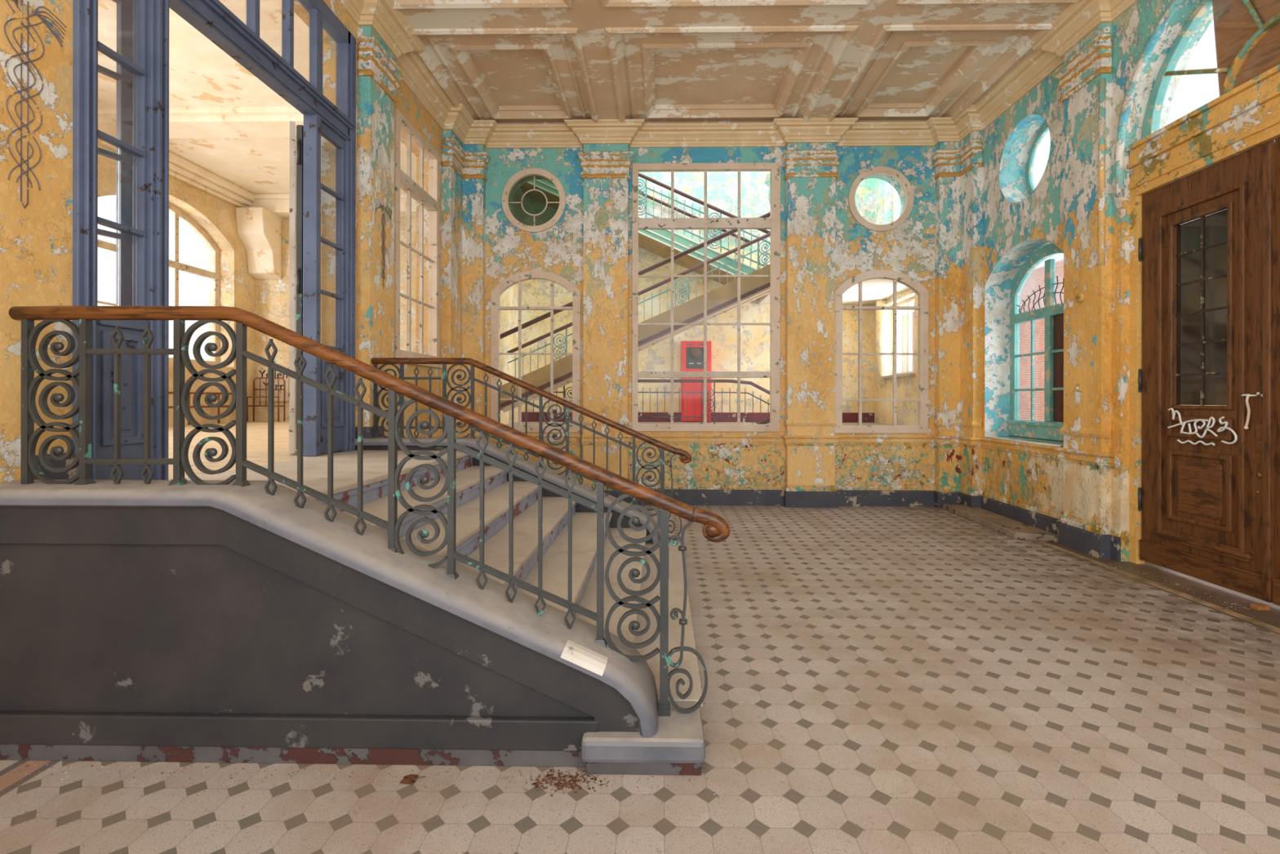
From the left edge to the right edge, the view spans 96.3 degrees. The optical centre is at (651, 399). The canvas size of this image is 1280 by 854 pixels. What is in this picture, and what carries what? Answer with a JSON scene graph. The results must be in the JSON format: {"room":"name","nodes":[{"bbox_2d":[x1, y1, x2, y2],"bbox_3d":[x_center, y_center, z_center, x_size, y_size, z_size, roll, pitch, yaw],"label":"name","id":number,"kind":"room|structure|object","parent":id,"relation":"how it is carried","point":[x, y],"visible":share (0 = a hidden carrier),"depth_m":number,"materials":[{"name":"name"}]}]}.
{"room":"abandoned entrance hall","nodes":[
{"label":"abandoned entrance hall","id":0,"kind":"room"},
{"bbox_2d":[97,142,281,425],"bbox_3d":[-9.172,-2.088,6.248,1.150,5.343,14.200,0,0,1],"label":"wall","id":1,"kind":"structure","parent":0,"point":[248,240],"depth_m":12.48,"materials":[{"name":"paint"}]},
{"bbox_2d":[97,189,219,364],"bbox_3d":[-9.477,-2.295,10.894,0.090,3.170,3.180,0,0,1],"label":"window","id":2,"kind":"structure","parent":1,"relation":"in","point":[177,213],"depth_m":11.65,"materials":[{"name":"beige paint"}]},
{"bbox_2d":[97,128,256,207],"bbox_3d":[-9.044,-4.399,6.146,0.300,0.320,14.000,0,0,1],"label":"trim","id":3,"kind":"structure","parent":1,"relation":"attached to","point":[180,168],"depth_m":11.44,"materials":[{"name":"paint"}]},
{"bbox_2d":[0,0,466,511],"bbox_3d":[-3.042,-1.323,3.349,0.505,5.750,11.000,0,0,1],"label":"wall","id":4,"kind":"structure","parent":0,"point":[36,36],"depth_m":2.96,"materials":[{"name":"paint"}]},
{"bbox_2d":[34,426,384,479],"bbox_3d":[-2.903,0.382,4.372,0.155,0.225,3.250,0,0,1],"label":"baseboard","id":5,"kind":"structure","parent":4,"relation":"attached to","point":[368,432],"depth_m":2.91,"materials":[{"name":"grey paint"}]},
{"bbox_2d":[71,0,355,479],"bbox_3d":[-3.231,-1.537,4.318,0.666,4.063,2.690,0,0,1],"label":"door","id":6,"kind":"structure","parent":4,"relation":"in","point":[141,225],"depth_m":3.44,"materials":[{"name":"blue paint"}]},
{"bbox_2d":[96,0,148,479],"bbox_3d":[-3.010,-1.012,3.239,0.072,2.993,0.340,0,0,1],"label":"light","id":7,"kind":"object","parent":6,"relation":"attached to","point":[132,366],"depth_m":3.31,"materials":[{"name":"blue paint"}]},
{"bbox_2d":[320,120,346,453],"bbox_3d":[-2.977,-1.012,5.309,0.072,2.993,0.440,0,0,1],"label":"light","id":8,"kind":"object","parent":6,"relation":"attached to","point":[330,131],"depth_m":5.48,"materials":[{"name":"blue paint"}]},
{"bbox_2d":[336,0,494,144],"bbox_3d":[-2.653,-3.868,3.128,0.680,0.240,10.570,0,0,1],"label":"trim","id":9,"kind":"structure","parent":4,"relation":"attached to","point":[390,24],"depth_m":6.69,"materials":[{"name":"paint"}]},
{"bbox_2d":[394,107,442,368],"bbox_3d":[-2.958,-1.893,7.209,0.154,2.910,1.380,0,0,1],"label":"window","id":10,"kind":"structure","parent":4,"relation":"in","point":[430,201],"depth_m":7.32,"materials":[{"name":"beige paint"}]},
{"bbox_2d":[456,434,482,438],"bbox_3d":[-2.815,0.579,7.183,0.390,0.145,2.515,0,0,6],"label":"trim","id":11,"kind":"structure","parent":4,"relation":"attached to","point":[460,435],"depth_m":8.35,"materials":[{"name":"paint"}]},
{"bbox_2d":[97,0,416,193],"bbox_3d":[-6.468,-4.570,6.205,6.450,0.370,14.200,0,0,1],"label":"ceiling","id":12,"kind":"structure","parent":0,"point":[224,120],"depth_m":8.87,"materials":[{"name":"paint"}]},
{"bbox_2d":[500,186,520,424],"bbox_3d":[-3.105,-2.149,10.951,0.170,9.800,4.200,0,0,1],"label":"wall","id":13,"kind":"structure","parent":0,"point":[509,297],"depth_m":12.18,"materials":[{"name":"paint"}]},
{"bbox_2d":[168,421,893,479],"bbox_3d":[-2.303,0.576,6.138,14.400,0.160,14.200,0,0,1],"label":"floor","id":14,"kind":"structure","parent":0,"point":[256,431],"depth_m":6.59,"materials":[{"name":"beige tile"}]},
{"bbox_2d":[168,391,247,424],"bbox_3d":[-9.002,0.164,11.171,0.040,0.640,3.050,0,0,1],"label":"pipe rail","id":15,"kind":"object","parent":14,"relation":"on","point":[190,393],"visible":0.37,"depth_m":11.54,"materials":[{"name":"metal"}]},
{"bbox_2d":[246,377,285,422],"bbox_3d":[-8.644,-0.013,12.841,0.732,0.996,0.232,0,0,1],"label":"chair","id":16,"kind":"object","parent":14,"relation":"on","point":[260,378],"visible":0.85,"depth_m":12.93,"materials":[{"name":"metal"}]},
{"bbox_2d":[521,378,769,424],"bbox_3d":[0.300,0.338,11.997,6.216,1.543,0.072,0,0,1],"label":"landing railing","id":17,"kind":"object","parent":14,"relation":"on","point":[640,380],"visible":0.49,"depth_m":11.97,"materials":[{"name":"grey metal"}]},
{"bbox_2d":[680,341,711,421],"bbox_3d":[0.996,-0.420,12.876,0.675,1.803,0.160,0,0,1],"label":"tall cabinet","id":18,"kind":"object","parent":14,"relation":"on","point":[691,352],"visible":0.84,"depth_m":12.84,"materials":[{"name":"red metal"}]},
{"bbox_2d":[255,171,874,421],"bbox_3d":[-1.834,-2.146,13.181,14.500,9.800,0.300,0,0,1],"label":"wall","id":19,"kind":"structure","parent":0,"point":[722,186],"depth_m":12.99,"materials":[{"name":"paint"}]},
{"bbox_2d":[257,366,288,401],"bbox_3d":[-8.650,-0.366,13.082,0.720,0.800,0.039,0,0,1],"label":"notice board","id":20,"kind":"object","parent":19,"relation":"attached to","point":[262,371],"visible":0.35,"depth_m":13.07,"materials":[{"name":"beige paper"}]},
{"bbox_2d":[247,192,416,217],"bbox_3d":[-6.111,-4.364,12.850,5.950,0.380,0.500,0,0,1],"label":"trim","id":21,"kind":"structure","parent":19,"relation":"attached to","point":[278,204],"depth_m":12.73,"materials":[{"name":"paint"}]},
{"bbox_2d":[638,191,750,243],"bbox_3d":[-0.333,-4.693,12.942,5.129,2.373,0.140,0,0,1],"label":"wall handrail","id":22,"kind":"object","parent":19,"relation":"attached to","point":[656,200],"visible":0.17,"depth_m":12.86,"materials":[{"name":"brown paint"}]},
{"bbox_2d":[521,412,874,422],"bbox_3d":[1.008,0.392,12.970,8.000,0.220,0.030,0,0,1],"label":"baseboard","id":23,"kind":"structure","parent":19,"relation":"attached to","point":[846,417],"depth_m":12.95,"materials":[{"name":"red paint"}]},
{"bbox_2d":[0,505,1279,853],"bbox_3d":[0.850,1.659,3.287,8.300,0.200,11.000,0,0,1],"label":"floor","id":24,"kind":"structure","parent":0,"point":[1148,720],"depth_m":2.55,"materials":[{"name":"tile"}]},
{"bbox_2d":[0,436,705,775],"bbox_3d":[-1.357,0.970,4.180,3.245,1.170,3.605,0,0,1],"label":"staircase","id":25,"kind":"structure","parent":24,"relation":"on","point":[157,620],"depth_m":2.48,"materials":[{"name":"grey paint"}]},
{"bbox_2d":[8,306,729,716],"bbox_3d":[-1.276,0.488,2.591,3.253,1.830,0.067,0,0,1],"label":"balustrade","id":26,"kind":"object","parent":25,"relation":"on","point":[715,529],"visible":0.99,"depth_m":2.58,"materials":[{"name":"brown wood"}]},
{"bbox_2d":[371,357,691,540],"bbox_3d":[-1.225,0.489,5.780,3.253,1.830,0.067,0,0,1],"label":"balustrade","id":27,"kind":"object","parent":25,"relation":"on","point":[685,457],"visible":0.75,"depth_m":5.77,"materials":[{"name":"grey metal"}]},
{"bbox_2d":[399,773,425,783],"bbox_3d":[-0.976,1.545,2.337,0.090,0.014,0.062,0,0,1],"label":"dead leaf","id":28,"kind":"object","parent":24,"relation":"on","point":[410,779],"visible":1,"depth_m":2.33,"materials":[{"name":"brown plant"}]},
{"bbox_2d":[531,780,541,786],"bbox_3d":[-0.465,1.543,2.310,0.039,0.020,0.031,0,0,-43],"label":"dead leaf","id":29,"kind":"object","parent":24,"relation":"on","point":[538,782],"visible":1,"depth_m":2.31,"materials":[{"name":"brown plant"}]},
{"bbox_2d":[518,766,606,796],"bbox_3d":[-0.365,1.544,2.330,0.374,0.024,0.168,0,0,1],"label":"debris heap","id":30,"kind":"object","parent":24,"relation":"on","point":[557,784],"visible":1,"depth_m":2.34,"materials":[{"name":"brown plant"}]},
{"bbox_2d":[12,532,1247,836],"bbox_3d":[0.943,1.555,5.097,7.122,0.006,6.090,0,0,1],"label":"crumbs","id":31,"kind":"object","parent":24,"relation":"on","point":[824,532],"visible":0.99,"depth_m":2.39,"materials":[{"name":"brown"}]},
{"bbox_2d":[942,503,1058,542],"bbox_3d":[4.315,1.525,7.262,0.456,0.080,1.969,0,0,1],"label":"stone slab","id":32,"kind":"object","parent":24,"relation":"on","point":[1015,529],"visible":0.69,"depth_m":6.90,"materials":[{"name":"beige stone"}]},
{"bbox_2d":[1250,603,1270,610],"bbox_3d":[4.552,1.548,4.287,0.090,0.035,0.060,0,0,1],"label":"wedge","id":33,"kind":"object","parent":24,"relation":"on","point":[1260,606],"visible":1,"depth_m":4.26,"materials":[{"name":"brown wood"}]},
{"bbox_2d":[462,142,960,485],"bbox_3d":[0.940,-1.316,8.534,8.300,5.750,0.505,0,0,1],"label":"wall","id":34,"kind":"structure","parent":0,"point":[823,246],"depth_m":8.41,"materials":[{"name":"paint"}]},
{"bbox_2d":[502,168,565,232],"bbox_3d":[-1.752,-2.966,8.537,0.950,0.950,0.085,0,0,1],"label":"window","id":35,"kind":"structure","parent":34,"relation":"in","point":[516,178],"depth_m":8.50,"materials":[{"name":"beige paint"}]},
{"bbox_2d":[490,270,580,432],"bbox_3d":[-1.726,-0.724,8.544,1.330,2.405,0.090,0,0,1],"label":"window","id":36,"kind":"structure","parent":34,"relation":"in","point":[495,308],"depth_m":8.51,"materials":[{"name":"beige paint"}]},
{"bbox_2d":[631,162,780,431],"bbox_3d":[0.802,-1.517,8.503,2.190,3.970,0.090,0,0,1],"label":"window","id":37,"kind":"structure","parent":34,"relation":"in","point":[772,223],"depth_m":8.47,"materials":[{"name":"beige paint"}]},
{"bbox_2d":[483,116,959,148],"bbox_3d":[0.996,-3.861,8.295,6.950,0.240,0.380,0,0,1],"label":"trim","id":38,"kind":"structure","parent":34,"relation":"attached to","point":[843,131],"depth_m":8.31,"materials":[{"name":"paint"}]},
{"bbox_2d":[484,434,959,445],"bbox_3d":[0.989,0.586,8.388,6.950,0.145,0.195,0,0,1],"label":"trim","id":39,"kind":"structure","parent":34,"relation":"attached to","point":[719,439],"depth_m":8.42,"materials":[{"name":"paint"}]},
{"bbox_2d":[586,483,959,492],"bbox_3d":[0.988,1.281,8.409,6.950,0.085,0.152,0,0,1],"label":"trim","id":40,"kind":"structure","parent":34,"relation":"attached to","point":[667,486],"depth_m":8.44,"materials":[{"name":"paint"}]},
{"bbox_2d":[604,488,959,508],"bbox_3d":[0.988,1.441,8.405,6.950,0.235,0.160,0,0,1],"label":"baseboard","id":41,"kind":"structure","parent":34,"relation":"attached to","point":[691,497],"depth_m":8.42,"materials":[{"name":"grey paint"}]},
{"bbox_2d":[848,166,913,231],"bbox_3d":[3.369,-2.957,8.454,0.950,0.950,0.085,0,0,1],"label":"window","id":42,"kind":"structure","parent":34,"relation":"in","point":[893,173],"depth_m":8.41,"materials":[{"name":"beige paint"}]},
{"bbox_2d":[835,269,928,433],"bbox_3d":[3.373,-0.714,8.462,1.370,2.405,0.090,0,0,1],"label":"window","id":43,"kind":"structure","parent":34,"relation":"in","point":[922,427],"depth_m":8.43,"materials":[{"name":"beige paint"}]},
{"bbox_2d":[392,0,1080,124],"bbox_3d":[0.835,-4.117,3.287,8.250,0.350,11.000,0,0,1],"label":"ceiling","id":44,"kind":"structure","parent":0,"point":[507,61],"depth_m":6.77,"materials":[{"name":"paint"}]},
{"bbox_2d":[758,278,909,304],"bbox_3d":[3.681,-2.246,10.942,2.600,0.180,4.000,0,0,1],"label":"ceiling","id":45,"kind":"structure","parent":0,"point":[873,290],"depth_m":11.51,"materials":[{"name":"white paint"}]},
{"bbox_2d":[500,211,770,412],"bbox_3d":[-0.249,-1.573,10.775,5.381,3.713,1.660,0,0,1],"label":"flight","id":46,"kind":"object","parent":45,"relation":"on","point":[722,300],"visible":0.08,"depth_m":9.96,"materials":[{"name":"beige concrete"}]},
{"bbox_2d":[506,231,770,377],"bbox_3d":[-0.236,-1.796,11.555,5.378,3.200,0.072,0,0,1],"label":"stair railing","id":47,"kind":"object","parent":46,"relation":"on","point":[757,240],"visible":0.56,"depth_m":11.53,"materials":[{"name":"brown paint"}]},
{"bbox_2d":[520,179,762,300],"bbox_3d":[-0.195,-3.557,12.330,5.400,2.781,1.310,0,0,1],"label":"flight","id":48,"kind":"object","parent":45,"relation":"on","point":[658,242],"visible":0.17,"depth_m":11.73,"materials":[{"name":"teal paint"}]},
{"bbox_2d":[638,172,770,266],"bbox_3d":[-0.204,-4.228,11.725,5.428,3.221,0.072,0,0,1],"label":"stair railing","id":49,"kind":"object","parent":48,"relation":"on","point":[640,175],"visible":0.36,"depth_m":11.69,"materials":[{"name":"metal"}]},
{"bbox_2d":[874,177,918,425],"bbox_3d":[5.072,-2.134,10.920,0.517,9.800,4.400,0,0,1],"label":"wall","id":50,"kind":"structure","parent":0,"point":[906,387],"depth_m":12.24,"materials":[{"name":"paint"}]},
{"bbox_2d":[893,186,897,222],"bbox_3d":[5.069,-3.884,11.570,0.350,2.700,1.600,0,0,1],"label":"window","id":51,"kind":"structure","parent":50,"relation":"in","point":[895,192],"depth_m":12.25,"materials":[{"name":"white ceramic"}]},
{"bbox_2d":[881,297,915,378],"bbox_3d":[5.064,-1.244,11.570,0.350,1.580,1.500,0,0,1],"label":"window","id":52,"kind":"structure","parent":50,"relation":"in","point":[909,372],"depth_m":11.56,"materials":[{"name":"white wood"}]},
{"bbox_2d":[958,0,1279,564],"bbox_3d":[4.610,-1.310,3.076,0.605,5.750,10.700,0,0,1],"label":"wall","id":53,"kind":"structure","parent":0,"point":[1086,201],"depth_m":5.82,"materials":[{"name":"paint"}]},
{"bbox_2d":[986,243,1063,447],"bbox_3d":[4.771,-0.684,7.094,0.410,2.500,1.600,0,0,1],"label":"window","id":54,"kind":"structure","parent":53,"relation":"in","point":[1047,430],"depth_m":7.13,"materials":[{"name":"teal paint"}]},
{"bbox_2d":[1025,123,1048,194],"bbox_3d":[4.945,-2.964,7.061,0.050,1.000,1.000,0,0,1],"label":"window","id":55,"kind":"structure","parent":53,"relation":"in","point":[1028,171],"depth_m":7.45,"materials":[{"name":"teal paint"}]},
{"bbox_2d":[957,435,1120,468],"bbox_3d":[4.474,0.593,6.929,0.195,0.145,2.740,0,0,1],"label":"trim","id":56,"kind":"structure","parent":53,"relation":"attached to","point":[1112,460],"depth_m":6.53,"materials":[{"name":"paint"}]},
{"bbox_2d":[991,437,1061,446],"bbox_3d":[4.537,0.509,6.998,0.024,0.023,1.300,0,0,1],"label":"tube","id":57,"kind":"object","parent":56,"relation":"on","point":[998,438],"visible":1,"depth_m":6.91,"materials":[{"name":"metal"}]},
{"bbox_2d":[959,492,1120,561],"bbox_3d":[4.489,1.448,6.929,0.160,0.235,2.740,0,0,1],"label":"baseboard","id":58,"kind":"structure","parent":53,"relation":"attached to","point":[1097,545],"depth_m":6.20,"materials":[{"name":"grey paint"}]},
{"bbox_2d":[959,485,1120,537],"bbox_3d":[4.494,1.288,6.928,0.152,0.085,2.740,0,0,1],"label":"trim","id":59,"kind":"structure","parent":53,"relation":"attached to","point":[1101,530],"depth_m":6.56,"materials":[{"name":"paint"}]},
{"bbox_2d":[953,0,1138,142],"bbox_3d":[4.326,-3.855,3.016,0.380,0.240,10.570,0,0,1],"label":"trim","id":60,"kind":"structure","parent":53,"relation":"attached to","point":[1077,20],"depth_m":6.50,"materials":[{"name":"paint"}]},
{"bbox_2d":[1075,383,1082,391],"bbox_3d":[4.443,-0.128,5.969,0.029,0.075,0.070,0,0,1],"label":"light switch","id":61,"kind":"object","parent":53,"relation":"attached to","point":[1078,387],"visible":1,"depth_m":5.95,"materials":[{"name":"beige plastic"}]},
{"bbox_2d":[1075,266,1084,302],"bbox_3d":[4.439,-1.198,5.949,0.044,0.375,0.110,0,0,1],"label":"switch","id":62,"kind":"object","parent":53,"relation":"attached to","point":[1080,296],"visible":1,"depth_m":5.94,"materials":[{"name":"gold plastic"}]},
{"bbox_2d":[1137,137,1279,605],"bbox_3d":[4.646,-0.212,4.298,0.129,3.475,2.363,0,0,1],"label":"door","id":63,"kind":"structure","parent":53,"relation":"in","point":[1209,497],"depth_m":4.75,"materials":[{"name":"brown wood"}]},
{"bbox_2d":[1142,0,1279,138],"bbox_3d":[4.745,-3.014,4.294,0.080,1.140,2.479,0,0,1],"label":"window","id":64,"kind":"structure","parent":53,"relation":"in","point":[1247,32],"depth_m":4.69,"materials":[{"name":"clear glass"}]},
{"bbox_3d":[1.097,2.809,10.984,8.550,0.100,4.400,0,0,1],"label":"floor","id":65,"kind":"structure","parent":0,"visible":0},
{"bbox_2d":[755,417,769,424],"bbox_3d":[2.675,1.245,10.958,1.832,3.034,0.080,0,0,1],"label":"handrail","id":66,"kind":"object","parent":65,"relation":"on","point":[767,420],"visible":0.02,"depth_m":10.93,"materials":[{"name":"brown paint"}]},
{"label":"outside","id":67,"kind":"structure","parent":0,"visible":0},
{"bbox_3d":[17.529,1.739,6.219,25.140,0.200,37.000,0,0,1],"label":"ground","id":68,"kind":"structure","parent":67,"visible":0},
{"bbox_2d":[902,259,1226,421],"bbox_3d":[12.021,-0.846,16.609,4.500,4.950,14.400,0,0,1],"label":"brick building","id":69,"kind":"structure","parent":68,"relation":"on","point":[1037,277],"depth_m":14.71,"materials":[{"name":"brick"}]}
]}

